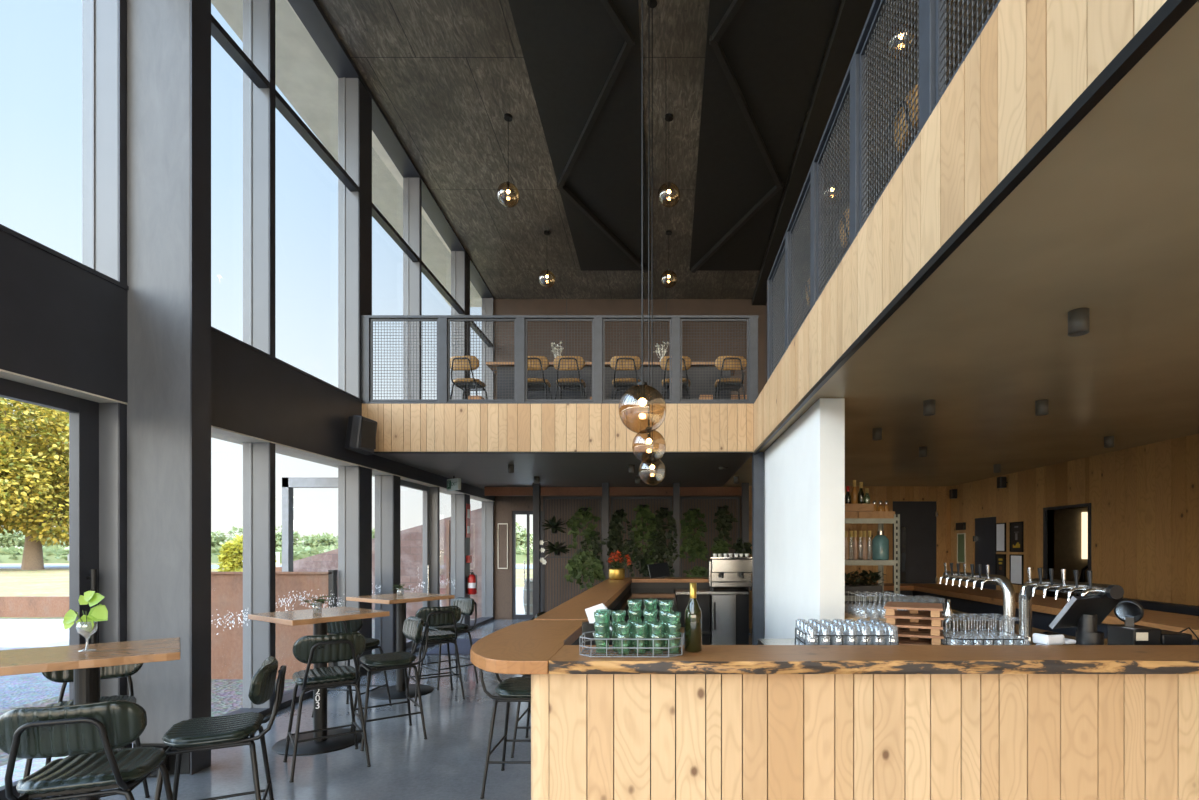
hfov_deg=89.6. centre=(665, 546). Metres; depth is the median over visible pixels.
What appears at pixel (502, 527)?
picture frame
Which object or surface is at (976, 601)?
countertop
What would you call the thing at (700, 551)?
hanging planter
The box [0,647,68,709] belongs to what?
gravel bed
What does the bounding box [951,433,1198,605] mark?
wall
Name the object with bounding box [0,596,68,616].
wall
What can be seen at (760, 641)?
counter
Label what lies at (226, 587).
wall
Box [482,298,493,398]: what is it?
trim
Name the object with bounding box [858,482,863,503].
bottle
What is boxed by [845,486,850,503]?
bottle
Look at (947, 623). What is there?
spray bottle
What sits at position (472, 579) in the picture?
fire extinguisher
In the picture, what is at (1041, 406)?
recessed light
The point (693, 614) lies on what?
wine bottle
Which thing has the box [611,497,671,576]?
screen
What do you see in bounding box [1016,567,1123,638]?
tap tower
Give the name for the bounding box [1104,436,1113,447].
recessed light
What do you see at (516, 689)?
bar stool
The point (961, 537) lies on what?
framed notice
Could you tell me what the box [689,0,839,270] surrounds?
ceiling panel
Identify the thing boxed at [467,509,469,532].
print
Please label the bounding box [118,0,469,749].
trim
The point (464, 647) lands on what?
door mat
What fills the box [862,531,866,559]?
bottle
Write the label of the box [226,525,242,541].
tree
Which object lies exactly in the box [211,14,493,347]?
trim
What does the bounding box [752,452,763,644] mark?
trim
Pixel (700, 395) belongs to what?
stool
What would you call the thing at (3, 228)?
trim
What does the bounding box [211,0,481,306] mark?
window
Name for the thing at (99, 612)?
vase
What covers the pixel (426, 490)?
door
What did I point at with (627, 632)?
tumbler
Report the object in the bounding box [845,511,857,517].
wooden crate
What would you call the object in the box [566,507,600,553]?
plant
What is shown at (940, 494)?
wall
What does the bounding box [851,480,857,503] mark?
bottle
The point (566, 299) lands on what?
trim
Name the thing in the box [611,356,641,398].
chair
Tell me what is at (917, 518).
door
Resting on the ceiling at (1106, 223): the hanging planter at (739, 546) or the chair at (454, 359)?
the chair at (454, 359)
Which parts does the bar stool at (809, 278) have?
backrest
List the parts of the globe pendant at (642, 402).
globe, cord, bulb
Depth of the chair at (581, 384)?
8.66 m
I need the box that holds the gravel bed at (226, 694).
[0,620,471,766]
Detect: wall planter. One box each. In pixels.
[540,540,568,564]
[542,516,565,533]
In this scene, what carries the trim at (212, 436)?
attached to the beam
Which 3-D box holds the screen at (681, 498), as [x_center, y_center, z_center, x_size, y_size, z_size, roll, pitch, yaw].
[0.825,0.330,11.250,1.110,2.540,0.040,0,0,0]
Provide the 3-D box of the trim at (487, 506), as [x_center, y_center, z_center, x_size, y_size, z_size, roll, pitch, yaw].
[-3.925,0.210,13.240,0.250,2.780,0.136,0,0,0]
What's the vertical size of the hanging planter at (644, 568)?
0.801 m
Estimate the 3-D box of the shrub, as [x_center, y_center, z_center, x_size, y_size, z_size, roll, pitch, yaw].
[-14.175,0.633,20.007,1.750,2.612,1.781,0,0,9]
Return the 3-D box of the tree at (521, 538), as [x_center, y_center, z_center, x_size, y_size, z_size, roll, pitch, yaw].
[-31.512,-1.562,130.922,6.498,7.801,6.556,0,0,0]
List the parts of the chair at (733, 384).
seat frame, seat, frame, backrest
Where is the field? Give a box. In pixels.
[0,563,532,618]
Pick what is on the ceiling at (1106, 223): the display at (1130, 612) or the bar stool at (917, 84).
the bar stool at (917, 84)
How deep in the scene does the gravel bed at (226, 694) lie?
6.42 m
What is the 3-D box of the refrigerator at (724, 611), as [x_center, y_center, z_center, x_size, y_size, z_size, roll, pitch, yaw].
[0.670,1.125,9.090,1.060,0.950,0.780,0,0,0]
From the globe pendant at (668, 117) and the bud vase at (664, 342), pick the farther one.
the bud vase at (664, 342)
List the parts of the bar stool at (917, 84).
backrest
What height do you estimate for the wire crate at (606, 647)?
0.086 m
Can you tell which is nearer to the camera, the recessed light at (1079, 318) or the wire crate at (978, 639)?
the recessed light at (1079, 318)
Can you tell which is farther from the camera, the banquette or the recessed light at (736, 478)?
the recessed light at (736, 478)
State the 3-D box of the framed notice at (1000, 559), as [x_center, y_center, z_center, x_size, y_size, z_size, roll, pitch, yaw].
[5.586,0.360,10.015,0.020,0.480,0.290,0,0,0]
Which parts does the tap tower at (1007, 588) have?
spout, tap handle, spout, tap handle, spout, tap handle, spout, tap handle, spout, tap handle, spout, tap handle, spout, tap handle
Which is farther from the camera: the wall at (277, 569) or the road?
the road
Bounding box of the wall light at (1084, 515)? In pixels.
[1081,512,1087,558]
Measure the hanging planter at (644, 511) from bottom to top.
1.196 m
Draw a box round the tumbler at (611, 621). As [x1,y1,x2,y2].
[611,621,625,640]
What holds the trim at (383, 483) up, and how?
attached to the beam
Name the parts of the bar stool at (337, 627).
backrest, leg, leg, frame, seat, leg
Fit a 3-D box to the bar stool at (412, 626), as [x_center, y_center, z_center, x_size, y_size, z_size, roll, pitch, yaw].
[-2.320,1.106,5.065,0.557,0.989,0.506,0,0,-37]
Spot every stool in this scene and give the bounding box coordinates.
[0,700,173,799]
[20,663,149,799]
[154,656,285,799]
[283,632,370,782]
[311,619,391,719]
[350,616,428,750]
[405,606,464,705]
[419,597,477,689]
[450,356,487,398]
[479,668,530,798]
[510,674,530,757]
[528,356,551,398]
[531,611,545,619]
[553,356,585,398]
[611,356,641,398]
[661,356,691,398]
[699,395,712,398]
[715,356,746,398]
[801,278,809,318]
[835,209,848,262]
[889,84,917,173]
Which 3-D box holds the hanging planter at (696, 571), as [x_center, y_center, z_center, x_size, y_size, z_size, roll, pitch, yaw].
[0.608,0.477,10.999,0.485,0.283,0.355,0,0,38]
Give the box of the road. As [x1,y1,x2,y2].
[0,565,532,568]
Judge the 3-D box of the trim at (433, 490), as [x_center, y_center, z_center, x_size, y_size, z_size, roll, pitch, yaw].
[-3.925,0.210,10.010,0.250,2.780,0.076,0,0,0]
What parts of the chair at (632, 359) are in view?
seat frame, frame, seat, backrest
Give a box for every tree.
[0,397,68,569]
[0,529,24,547]
[42,533,63,546]
[211,530,227,547]
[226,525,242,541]
[275,525,300,548]
[298,533,337,547]
[372,527,374,538]
[516,522,532,547]
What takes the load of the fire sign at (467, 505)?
attached to the beam
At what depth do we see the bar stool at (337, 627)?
5.63 m
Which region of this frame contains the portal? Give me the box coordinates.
[282,477,337,571]
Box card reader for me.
[1032,632,1075,644]
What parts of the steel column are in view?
plate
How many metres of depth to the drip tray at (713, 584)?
8.90 m
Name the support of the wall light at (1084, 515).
attached to the wall at (1067, 522)
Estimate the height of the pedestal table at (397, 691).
1.060 m
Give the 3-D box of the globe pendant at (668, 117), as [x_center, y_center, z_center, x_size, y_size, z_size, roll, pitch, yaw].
[0.040,-5.209,8.100,0.300,1.213,0.300,0,0,0]
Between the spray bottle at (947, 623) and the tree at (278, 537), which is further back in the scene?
the tree at (278, 537)
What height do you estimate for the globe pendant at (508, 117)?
1.213 m
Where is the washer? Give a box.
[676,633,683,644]
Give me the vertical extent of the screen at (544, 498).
2.540 m
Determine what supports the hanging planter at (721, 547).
hanging from the screen at (681, 498)
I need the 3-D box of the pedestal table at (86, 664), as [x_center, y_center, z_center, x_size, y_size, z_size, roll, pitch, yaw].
[-2.996,1.070,3.105,0.751,1.060,0.670,0,0,-39]
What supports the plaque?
attached to the wall at (1144, 499)
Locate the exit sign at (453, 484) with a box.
[447,476,460,490]
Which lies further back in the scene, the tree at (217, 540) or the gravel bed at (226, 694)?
the tree at (217, 540)
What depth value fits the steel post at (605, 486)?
10.99 m
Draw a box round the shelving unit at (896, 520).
[845,514,899,606]
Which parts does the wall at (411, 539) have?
rusted post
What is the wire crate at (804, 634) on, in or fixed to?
on the counter at (760, 641)
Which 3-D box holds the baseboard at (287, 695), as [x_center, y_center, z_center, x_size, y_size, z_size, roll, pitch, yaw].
[-3.925,1.570,4.125,0.270,0.060,18.250,0,0,0]
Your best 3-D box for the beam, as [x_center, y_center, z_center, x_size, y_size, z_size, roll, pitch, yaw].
[-3.919,-1.406,4.125,0.282,0.788,18.250,0,0,0]
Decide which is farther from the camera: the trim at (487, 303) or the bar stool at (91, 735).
the trim at (487, 303)
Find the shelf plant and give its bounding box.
[845,570,885,595]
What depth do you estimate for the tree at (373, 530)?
114.04 m
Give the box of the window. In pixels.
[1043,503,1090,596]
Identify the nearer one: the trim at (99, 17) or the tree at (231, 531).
the trim at (99, 17)
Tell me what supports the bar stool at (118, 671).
on the floor
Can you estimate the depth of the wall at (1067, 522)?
10.00 m
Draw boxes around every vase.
[63,591,107,651]
[303,596,330,612]
[391,584,409,595]
[551,342,563,357]
[608,550,631,579]
[655,342,668,358]
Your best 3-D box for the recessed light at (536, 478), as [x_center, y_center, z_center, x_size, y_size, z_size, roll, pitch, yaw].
[-2.200,-1.139,10.200,0.092,0.115,0.092,0,0,0]
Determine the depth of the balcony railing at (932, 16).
3.45 m
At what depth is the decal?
6.30 m
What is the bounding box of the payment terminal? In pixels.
[1049,595,1123,644]
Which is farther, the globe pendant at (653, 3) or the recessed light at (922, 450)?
the recessed light at (922, 450)
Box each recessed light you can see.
[508,465,513,472]
[534,476,538,483]
[629,465,634,472]
[635,476,639,483]
[734,476,738,483]
[872,428,881,440]
[919,446,926,456]
[923,399,934,415]
[993,464,1000,472]
[1035,399,1048,415]
[1068,308,1089,336]
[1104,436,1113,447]
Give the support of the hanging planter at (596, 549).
hanging from the screen at (544, 498)
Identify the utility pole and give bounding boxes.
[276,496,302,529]
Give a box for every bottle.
[684,583,701,651]
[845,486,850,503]
[845,531,847,559]
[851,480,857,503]
[853,531,856,559]
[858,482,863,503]
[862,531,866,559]
[878,501,882,510]
[884,501,888,510]
[943,599,953,627]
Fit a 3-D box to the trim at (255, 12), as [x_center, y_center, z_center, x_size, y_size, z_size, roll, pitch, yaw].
[-3.925,-2.192,5.780,0.250,7.584,0.096,0,0,0]
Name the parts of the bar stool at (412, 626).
leg, leg, seat frame, seat, frame, leg, backrest, leg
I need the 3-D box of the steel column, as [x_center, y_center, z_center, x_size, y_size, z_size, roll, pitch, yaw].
[-3.557,-2.233,4.265,0.457,7.666,0.250,0,0,0]
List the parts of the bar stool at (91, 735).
backrest, frame, seat, seat frame, leg, leg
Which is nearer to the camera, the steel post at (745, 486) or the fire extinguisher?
the steel post at (745, 486)
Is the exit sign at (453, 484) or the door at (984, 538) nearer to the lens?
the exit sign at (453, 484)
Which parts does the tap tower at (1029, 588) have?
spout, tap handle, spout, tap handle, spout, tap handle, spout, tap handle, spout, tap handle, spout, tap handle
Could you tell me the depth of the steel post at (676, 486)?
10.99 m
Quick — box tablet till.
[648,562,669,577]
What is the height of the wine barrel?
0.860 m
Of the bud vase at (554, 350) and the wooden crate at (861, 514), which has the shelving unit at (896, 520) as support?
the wooden crate at (861, 514)
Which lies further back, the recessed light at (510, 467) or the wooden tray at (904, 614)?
the recessed light at (510, 467)
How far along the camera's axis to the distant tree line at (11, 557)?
63.75 m
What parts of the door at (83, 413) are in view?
handle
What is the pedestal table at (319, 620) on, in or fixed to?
on the floor
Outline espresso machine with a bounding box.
[707,557,751,590]
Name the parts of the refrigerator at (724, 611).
handle, fridge door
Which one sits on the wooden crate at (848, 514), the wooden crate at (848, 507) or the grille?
the wooden crate at (848, 507)
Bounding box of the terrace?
[470,588,524,619]
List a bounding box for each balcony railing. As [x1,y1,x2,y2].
[361,315,758,404]
[767,0,1000,380]
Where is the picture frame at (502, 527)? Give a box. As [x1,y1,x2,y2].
[498,523,507,568]
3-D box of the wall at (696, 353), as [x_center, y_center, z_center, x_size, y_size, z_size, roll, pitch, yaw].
[0.900,-2.200,13.325,9.400,7.600,0.150,0,0,0]
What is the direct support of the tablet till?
on the bar counter at (716, 722)
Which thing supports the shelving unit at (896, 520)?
on the floor
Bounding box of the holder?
[582,603,616,644]
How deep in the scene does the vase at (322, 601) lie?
4.92 m
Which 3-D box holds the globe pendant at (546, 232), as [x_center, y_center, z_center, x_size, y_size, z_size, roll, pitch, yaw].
[-2.130,-5.144,10.740,0.300,0.994,0.300,0,0,0]
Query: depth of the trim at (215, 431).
5.43 m
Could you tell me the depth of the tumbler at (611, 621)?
2.84 m
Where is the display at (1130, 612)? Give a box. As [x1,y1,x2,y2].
[1114,599,1143,626]
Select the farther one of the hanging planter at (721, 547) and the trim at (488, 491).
the trim at (488, 491)
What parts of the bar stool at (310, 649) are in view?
leg, leg, seat, seat frame, backrest, frame, leg, leg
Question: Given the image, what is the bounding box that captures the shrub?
[215,534,277,571]
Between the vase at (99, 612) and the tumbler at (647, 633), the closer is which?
the tumbler at (647, 633)
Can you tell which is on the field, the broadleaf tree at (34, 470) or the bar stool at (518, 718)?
the broadleaf tree at (34, 470)
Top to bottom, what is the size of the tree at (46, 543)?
5.392 m
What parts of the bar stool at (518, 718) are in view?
leg, leg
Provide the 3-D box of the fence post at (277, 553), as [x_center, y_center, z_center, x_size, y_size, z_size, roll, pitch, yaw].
[-22.000,1.005,34.000,0.150,1.430,0.150,0,0,0]
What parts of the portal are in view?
post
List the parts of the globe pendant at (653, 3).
cord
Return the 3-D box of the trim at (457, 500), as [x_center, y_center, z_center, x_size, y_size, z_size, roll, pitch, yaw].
[-3.925,0.210,11.450,0.250,2.780,0.316,0,0,0]
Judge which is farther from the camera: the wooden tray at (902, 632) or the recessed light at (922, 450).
the recessed light at (922, 450)
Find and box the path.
[0,619,68,646]
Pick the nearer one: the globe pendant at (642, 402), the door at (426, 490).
the globe pendant at (642, 402)
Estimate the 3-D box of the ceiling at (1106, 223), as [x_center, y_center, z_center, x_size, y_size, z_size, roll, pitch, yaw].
[0.900,-1.478,4.125,9.600,0.565,18.250,0,0,0]
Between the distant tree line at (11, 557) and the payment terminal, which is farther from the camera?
the distant tree line at (11, 557)
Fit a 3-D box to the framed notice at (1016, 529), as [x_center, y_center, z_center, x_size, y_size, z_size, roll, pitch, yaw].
[5.586,-0.160,9.565,0.020,0.480,0.350,0,0,0]
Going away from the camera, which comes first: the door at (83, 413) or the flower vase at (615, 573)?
the door at (83, 413)
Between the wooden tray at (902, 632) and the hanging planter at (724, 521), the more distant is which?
the hanging planter at (724, 521)
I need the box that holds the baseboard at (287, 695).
[33,617,493,799]
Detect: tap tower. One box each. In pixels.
[939,563,1018,634]
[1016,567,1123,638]
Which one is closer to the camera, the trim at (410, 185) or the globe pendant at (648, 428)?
the globe pendant at (648, 428)
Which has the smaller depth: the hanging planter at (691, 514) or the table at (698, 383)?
the table at (698, 383)
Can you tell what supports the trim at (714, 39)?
attached to the ceiling at (445, 75)
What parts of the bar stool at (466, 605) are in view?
leg, leg, seat, leg, backrest, frame, leg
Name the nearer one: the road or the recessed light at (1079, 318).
the recessed light at (1079, 318)
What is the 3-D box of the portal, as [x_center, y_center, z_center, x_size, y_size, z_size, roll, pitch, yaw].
[-4.375,0.390,7.470,0.750,2.500,0.100,0,0,0]
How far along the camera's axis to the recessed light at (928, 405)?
4.86 m
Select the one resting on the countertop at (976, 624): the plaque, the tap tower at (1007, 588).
the tap tower at (1007, 588)
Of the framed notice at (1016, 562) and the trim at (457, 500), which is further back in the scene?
the trim at (457, 500)
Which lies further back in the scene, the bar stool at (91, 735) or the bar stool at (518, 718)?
the bar stool at (518, 718)
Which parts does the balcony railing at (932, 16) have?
post, panel frame, post, panel frame, post, rail, panel frame, post, panel frame, post, panel frame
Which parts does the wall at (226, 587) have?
post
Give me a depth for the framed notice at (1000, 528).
10.02 m
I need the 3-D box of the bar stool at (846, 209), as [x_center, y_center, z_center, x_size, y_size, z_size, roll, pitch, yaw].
[1.694,-2.254,4.960,0.557,0.989,0.506,0,0,0]
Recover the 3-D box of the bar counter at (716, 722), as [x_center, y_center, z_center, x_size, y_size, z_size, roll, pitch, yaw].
[1.442,1.050,6.234,4.917,1.100,7.233,0,0,0]
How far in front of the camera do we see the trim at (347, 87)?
7.41 m
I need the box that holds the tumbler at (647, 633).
[633,633,647,653]
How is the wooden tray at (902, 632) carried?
on the wooden tray at (902, 640)
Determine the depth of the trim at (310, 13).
8.17 m
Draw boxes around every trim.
[0,224,362,401]
[0,369,494,501]
[82,0,117,696]
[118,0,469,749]
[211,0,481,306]
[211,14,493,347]
[211,435,450,494]
[243,0,268,709]
[288,0,494,299]
[338,77,358,667]
[362,404,753,451]
[373,0,1197,453]
[375,475,392,653]
[403,177,418,398]
[430,487,437,606]
[451,251,463,398]
[451,494,463,623]
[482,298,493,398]
[482,501,493,616]
[484,487,741,495]
[557,0,647,272]
[566,299,666,355]
[691,0,782,272]
[752,0,873,304]
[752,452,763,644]
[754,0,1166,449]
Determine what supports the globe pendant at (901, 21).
hanging from the ceiling at (445, 75)
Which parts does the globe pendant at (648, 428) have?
globe, cord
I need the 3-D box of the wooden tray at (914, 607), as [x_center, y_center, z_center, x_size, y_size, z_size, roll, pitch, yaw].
[1.420,0.356,3.439,0.300,0.048,0.339,0,0,24]
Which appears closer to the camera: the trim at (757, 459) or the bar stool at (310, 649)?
the bar stool at (310, 649)
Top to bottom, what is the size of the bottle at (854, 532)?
0.293 m
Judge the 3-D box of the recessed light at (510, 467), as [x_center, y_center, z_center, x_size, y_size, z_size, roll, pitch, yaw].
[-2.260,-1.139,8.740,0.092,0.115,0.092,0,0,0]
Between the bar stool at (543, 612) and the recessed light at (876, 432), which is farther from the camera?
the recessed light at (876, 432)
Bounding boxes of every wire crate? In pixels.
[579,630,682,657]
[795,626,897,644]
[880,599,946,611]
[927,630,1027,644]
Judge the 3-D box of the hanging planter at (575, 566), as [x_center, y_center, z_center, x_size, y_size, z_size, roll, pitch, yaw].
[-1.448,0.433,10.839,0.696,0.754,0.609,0,0,40]
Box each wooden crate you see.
[845,504,873,510]
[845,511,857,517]
[858,511,894,517]
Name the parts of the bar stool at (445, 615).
leg, leg, seat frame, seat, backrest, frame, leg, leg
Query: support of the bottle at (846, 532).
on the shelving unit at (896, 520)
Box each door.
[0,378,98,799]
[400,479,429,648]
[512,511,542,618]
[893,501,937,583]
[973,517,995,589]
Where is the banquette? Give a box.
[1121,598,1198,615]
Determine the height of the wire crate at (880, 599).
0.081 m
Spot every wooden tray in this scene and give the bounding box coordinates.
[884,602,942,616]
[884,610,943,626]
[884,618,942,635]
[884,627,943,644]
[884,636,942,644]
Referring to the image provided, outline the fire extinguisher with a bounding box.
[467,570,476,593]
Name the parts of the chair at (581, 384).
backrest, frame, seat, seat frame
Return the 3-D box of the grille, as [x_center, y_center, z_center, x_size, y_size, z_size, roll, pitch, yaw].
[-3.524,-1.330,7.105,0.012,0.320,0.200,0,0,25]
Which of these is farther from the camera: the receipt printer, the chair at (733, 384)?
the chair at (733, 384)
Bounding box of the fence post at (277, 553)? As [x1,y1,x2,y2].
[276,552,279,566]
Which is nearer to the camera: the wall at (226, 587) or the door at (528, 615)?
the wall at (226, 587)
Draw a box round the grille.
[361,420,375,448]
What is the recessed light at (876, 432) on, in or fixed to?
in the ceiling at (1106, 223)
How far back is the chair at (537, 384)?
8.66 m
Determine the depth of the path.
11.30 m
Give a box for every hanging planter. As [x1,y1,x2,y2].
[564,550,604,589]
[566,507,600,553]
[576,531,609,568]
[603,508,634,565]
[615,539,643,576]
[631,504,658,564]
[640,541,674,576]
[647,507,678,560]
[679,535,708,562]
[680,508,706,550]
[683,565,706,576]
[711,538,732,556]
[712,505,737,547]
[731,538,751,556]
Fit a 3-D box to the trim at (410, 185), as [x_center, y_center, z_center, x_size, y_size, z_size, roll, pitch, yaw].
[-3.925,-3.783,9.270,0.250,4.006,0.076,0,0,0]
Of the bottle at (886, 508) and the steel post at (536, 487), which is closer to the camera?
the bottle at (886, 508)
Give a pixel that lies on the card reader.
(1040, 638)
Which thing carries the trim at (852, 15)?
attached to the wall at (696, 353)
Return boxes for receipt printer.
[1107,624,1198,644]
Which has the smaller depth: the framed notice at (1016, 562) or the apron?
the apron
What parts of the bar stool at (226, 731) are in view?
leg, leg, seat frame, seat, frame, leg, backrest, leg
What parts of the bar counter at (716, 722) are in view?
panel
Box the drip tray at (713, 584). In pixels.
[711,582,751,586]
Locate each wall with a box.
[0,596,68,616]
[211,570,337,678]
[275,567,281,571]
[293,508,481,619]
[494,299,809,618]
[749,486,950,627]
[764,398,844,638]
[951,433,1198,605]
[1054,507,1087,598]
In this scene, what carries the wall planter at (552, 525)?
attached to the screen at (544, 498)
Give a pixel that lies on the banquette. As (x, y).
(1149, 605)
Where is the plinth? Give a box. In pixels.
[731,395,746,398]
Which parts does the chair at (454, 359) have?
backrest, frame, seat, seat frame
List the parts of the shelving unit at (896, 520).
shelf, shelf, shelf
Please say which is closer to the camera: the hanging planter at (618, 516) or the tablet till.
the tablet till
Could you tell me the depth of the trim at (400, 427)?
7.45 m
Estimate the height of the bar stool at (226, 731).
0.989 m
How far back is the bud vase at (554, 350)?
9.31 m
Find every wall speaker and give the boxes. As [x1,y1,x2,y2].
[345,415,377,454]
[949,489,956,498]
[997,477,1006,487]
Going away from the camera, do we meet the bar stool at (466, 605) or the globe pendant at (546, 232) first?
the bar stool at (466, 605)
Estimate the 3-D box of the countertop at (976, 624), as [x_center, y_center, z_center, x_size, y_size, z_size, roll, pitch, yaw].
[2.300,1.090,4.830,0.700,1.020,2.020,0,0,0]
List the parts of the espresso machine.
panel, cup rail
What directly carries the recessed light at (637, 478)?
in the ceiling at (1106, 223)
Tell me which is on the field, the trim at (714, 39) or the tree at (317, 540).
the tree at (317, 540)
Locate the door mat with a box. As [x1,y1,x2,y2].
[426,639,479,654]
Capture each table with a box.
[0,637,180,799]
[248,607,389,755]
[346,592,454,699]
[486,362,734,398]
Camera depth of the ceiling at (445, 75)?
8.26 m
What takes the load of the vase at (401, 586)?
on the pedestal table at (397, 691)
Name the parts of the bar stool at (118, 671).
leg, leg, seat, backrest, frame, leg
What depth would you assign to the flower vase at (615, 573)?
9.18 m
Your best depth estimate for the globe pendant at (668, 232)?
10.73 m
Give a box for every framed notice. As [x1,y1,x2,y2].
[957,533,965,562]
[995,523,1005,551]
[995,554,1005,576]
[1009,521,1023,551]
[1009,554,1023,584]
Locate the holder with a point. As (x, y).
(601, 615)
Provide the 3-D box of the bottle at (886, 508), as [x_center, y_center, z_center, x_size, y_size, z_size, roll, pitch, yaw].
[2.205,-0.378,6.000,0.054,0.171,0.053,0,0,0]
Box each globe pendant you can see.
[497,113,519,207]
[538,230,555,287]
[618,0,665,433]
[632,0,665,462]
[638,0,665,484]
[658,113,679,207]
[660,230,676,287]
[825,142,843,203]
[885,21,917,60]
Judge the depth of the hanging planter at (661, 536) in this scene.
10.97 m
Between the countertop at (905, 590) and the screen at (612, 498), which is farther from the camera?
the screen at (612, 498)
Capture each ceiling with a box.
[317,0,997,298]
[374,0,1198,488]
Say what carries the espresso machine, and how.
on the refrigerator at (724, 611)
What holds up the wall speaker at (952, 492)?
attached to the wall at (1144, 499)
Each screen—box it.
[543,497,601,611]
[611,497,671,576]
[680,497,739,576]
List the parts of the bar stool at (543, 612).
backrest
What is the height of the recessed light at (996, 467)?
0.115 m
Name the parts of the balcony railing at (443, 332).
post, panel frame, post, panel frame, post, rail, panel frame, rail, post, panel frame, post, panel frame, post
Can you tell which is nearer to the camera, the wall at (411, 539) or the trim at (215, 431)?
the trim at (215, 431)
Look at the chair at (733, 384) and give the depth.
8.66 m
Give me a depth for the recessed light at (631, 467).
8.70 m
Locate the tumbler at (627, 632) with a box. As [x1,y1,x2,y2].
[616,632,630,653]
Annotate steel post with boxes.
[533,483,540,617]
[602,483,608,581]
[673,483,679,576]
[742,483,750,634]
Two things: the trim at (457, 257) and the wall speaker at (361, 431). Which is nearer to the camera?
the wall speaker at (361, 431)
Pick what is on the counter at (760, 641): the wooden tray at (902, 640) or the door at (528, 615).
the wooden tray at (902, 640)
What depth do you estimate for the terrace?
17.51 m
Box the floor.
[68,619,751,799]
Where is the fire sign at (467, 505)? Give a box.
[466,504,469,537]
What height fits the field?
0.050 m
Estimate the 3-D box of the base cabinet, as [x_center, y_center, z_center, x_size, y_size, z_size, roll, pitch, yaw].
[-0.215,1.125,7.725,0.670,0.950,3.450,0,0,0]
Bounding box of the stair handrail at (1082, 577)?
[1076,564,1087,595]
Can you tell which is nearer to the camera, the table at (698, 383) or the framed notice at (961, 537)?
the table at (698, 383)
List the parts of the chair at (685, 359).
seat, seat frame, frame, backrest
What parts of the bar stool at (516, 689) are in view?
leg, frame, leg, seat, seat frame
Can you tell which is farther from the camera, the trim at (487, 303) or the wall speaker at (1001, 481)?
the trim at (487, 303)
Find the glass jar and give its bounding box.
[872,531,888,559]
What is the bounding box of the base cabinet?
[611,588,677,644]
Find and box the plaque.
[956,522,965,529]
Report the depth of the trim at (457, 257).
11.30 m
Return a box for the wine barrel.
[523,578,532,613]
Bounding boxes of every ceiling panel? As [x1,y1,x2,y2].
[508,0,650,270]
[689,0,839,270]
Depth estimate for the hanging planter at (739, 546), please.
10.96 m
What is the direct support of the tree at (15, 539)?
on the field
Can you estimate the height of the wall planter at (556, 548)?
0.455 m
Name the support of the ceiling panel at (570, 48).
attached to the ceiling at (445, 75)
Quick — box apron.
[0,743,132,786]
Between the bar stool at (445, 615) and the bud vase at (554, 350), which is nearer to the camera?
the bar stool at (445, 615)
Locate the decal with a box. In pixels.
[212,578,454,634]
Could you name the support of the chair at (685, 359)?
on the ceiling at (1106, 223)
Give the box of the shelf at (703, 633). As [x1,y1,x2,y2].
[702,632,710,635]
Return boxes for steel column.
[127,0,210,775]
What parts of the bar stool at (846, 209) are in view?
backrest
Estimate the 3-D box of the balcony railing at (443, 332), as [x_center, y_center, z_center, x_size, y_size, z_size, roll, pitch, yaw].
[-1.327,-2.328,7.490,4.955,1.105,0.070,0,0,0]
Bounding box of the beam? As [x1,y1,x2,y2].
[0,230,494,500]
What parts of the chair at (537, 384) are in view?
backrest, frame, seat frame, seat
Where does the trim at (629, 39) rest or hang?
attached to the ceiling at (445, 75)
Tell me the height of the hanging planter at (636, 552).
0.825 m
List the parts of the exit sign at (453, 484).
green panel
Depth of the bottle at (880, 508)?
5.99 m
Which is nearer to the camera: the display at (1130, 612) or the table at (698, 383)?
the display at (1130, 612)
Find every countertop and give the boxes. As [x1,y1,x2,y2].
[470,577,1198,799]
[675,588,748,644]
[845,583,913,606]
[875,607,1075,638]
[905,584,1198,644]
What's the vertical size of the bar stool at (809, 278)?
0.989 m
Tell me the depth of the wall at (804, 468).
5.25 m
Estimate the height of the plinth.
0.750 m

